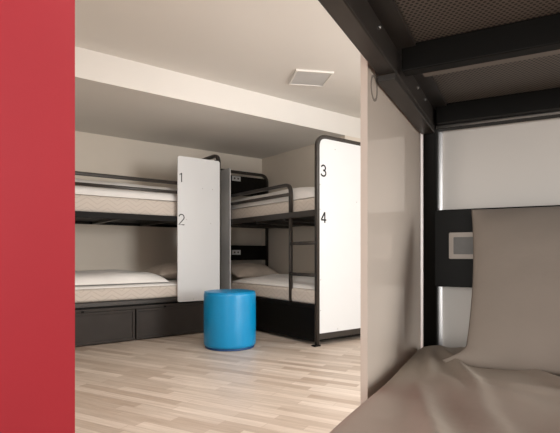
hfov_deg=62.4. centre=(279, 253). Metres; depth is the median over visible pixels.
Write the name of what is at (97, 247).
wall
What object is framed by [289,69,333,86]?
ceiling vent
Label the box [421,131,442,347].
trim
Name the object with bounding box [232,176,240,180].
socket
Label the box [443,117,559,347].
wall partition
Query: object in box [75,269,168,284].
duvet
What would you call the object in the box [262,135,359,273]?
wall
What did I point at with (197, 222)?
bunk bed
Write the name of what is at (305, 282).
duvet
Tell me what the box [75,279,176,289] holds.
sheet
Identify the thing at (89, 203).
mattress
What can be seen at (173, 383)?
floor
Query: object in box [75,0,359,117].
ceiling
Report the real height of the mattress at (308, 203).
0.144 m
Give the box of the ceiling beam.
[75,46,359,158]
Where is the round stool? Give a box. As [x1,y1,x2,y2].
[204,289,255,351]
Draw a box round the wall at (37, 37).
[0,0,74,432]
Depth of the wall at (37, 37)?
1.53 m
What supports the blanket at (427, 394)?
on the mattress
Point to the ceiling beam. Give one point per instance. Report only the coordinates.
(115, 96)
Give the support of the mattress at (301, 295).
on the bunk bed at (335, 313)
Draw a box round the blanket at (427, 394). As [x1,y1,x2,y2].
[330,345,559,432]
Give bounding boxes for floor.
[75,329,359,432]
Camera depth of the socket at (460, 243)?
1.10 m
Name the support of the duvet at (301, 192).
on the mattress at (308, 203)
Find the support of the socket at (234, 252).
attached to the bunk bed at (335, 313)
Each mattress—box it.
[75,194,176,215]
[75,285,176,302]
[231,197,314,218]
[231,279,314,303]
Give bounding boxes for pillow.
[143,263,176,279]
[231,263,278,278]
[442,206,559,375]
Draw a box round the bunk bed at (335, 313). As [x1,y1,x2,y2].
[221,135,359,346]
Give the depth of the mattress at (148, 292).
4.10 m
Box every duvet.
[75,179,176,201]
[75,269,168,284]
[231,187,314,209]
[233,274,314,288]
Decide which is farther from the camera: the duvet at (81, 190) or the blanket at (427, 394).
the duvet at (81, 190)
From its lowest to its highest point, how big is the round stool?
0.474 m
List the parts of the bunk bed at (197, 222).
drawer, rail, rail, guard rail, rail, drawer rail, drawer, privacy panel, frame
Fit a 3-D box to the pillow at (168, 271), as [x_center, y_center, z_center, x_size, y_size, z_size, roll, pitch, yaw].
[-1.159,0.182,4.886,0.457,0.171,0.580,0,0,-37]
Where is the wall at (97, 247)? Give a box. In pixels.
[75,131,261,278]
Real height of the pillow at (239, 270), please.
0.198 m
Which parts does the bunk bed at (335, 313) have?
privacy panel, frame, headboard, headboard, guard rail, rail, rail, ladder post, frame, panel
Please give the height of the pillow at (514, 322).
0.313 m
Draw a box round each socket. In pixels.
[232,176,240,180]
[232,250,240,254]
[449,232,472,258]
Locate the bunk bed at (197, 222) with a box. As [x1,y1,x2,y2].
[75,154,220,345]
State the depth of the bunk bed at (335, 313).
4.13 m

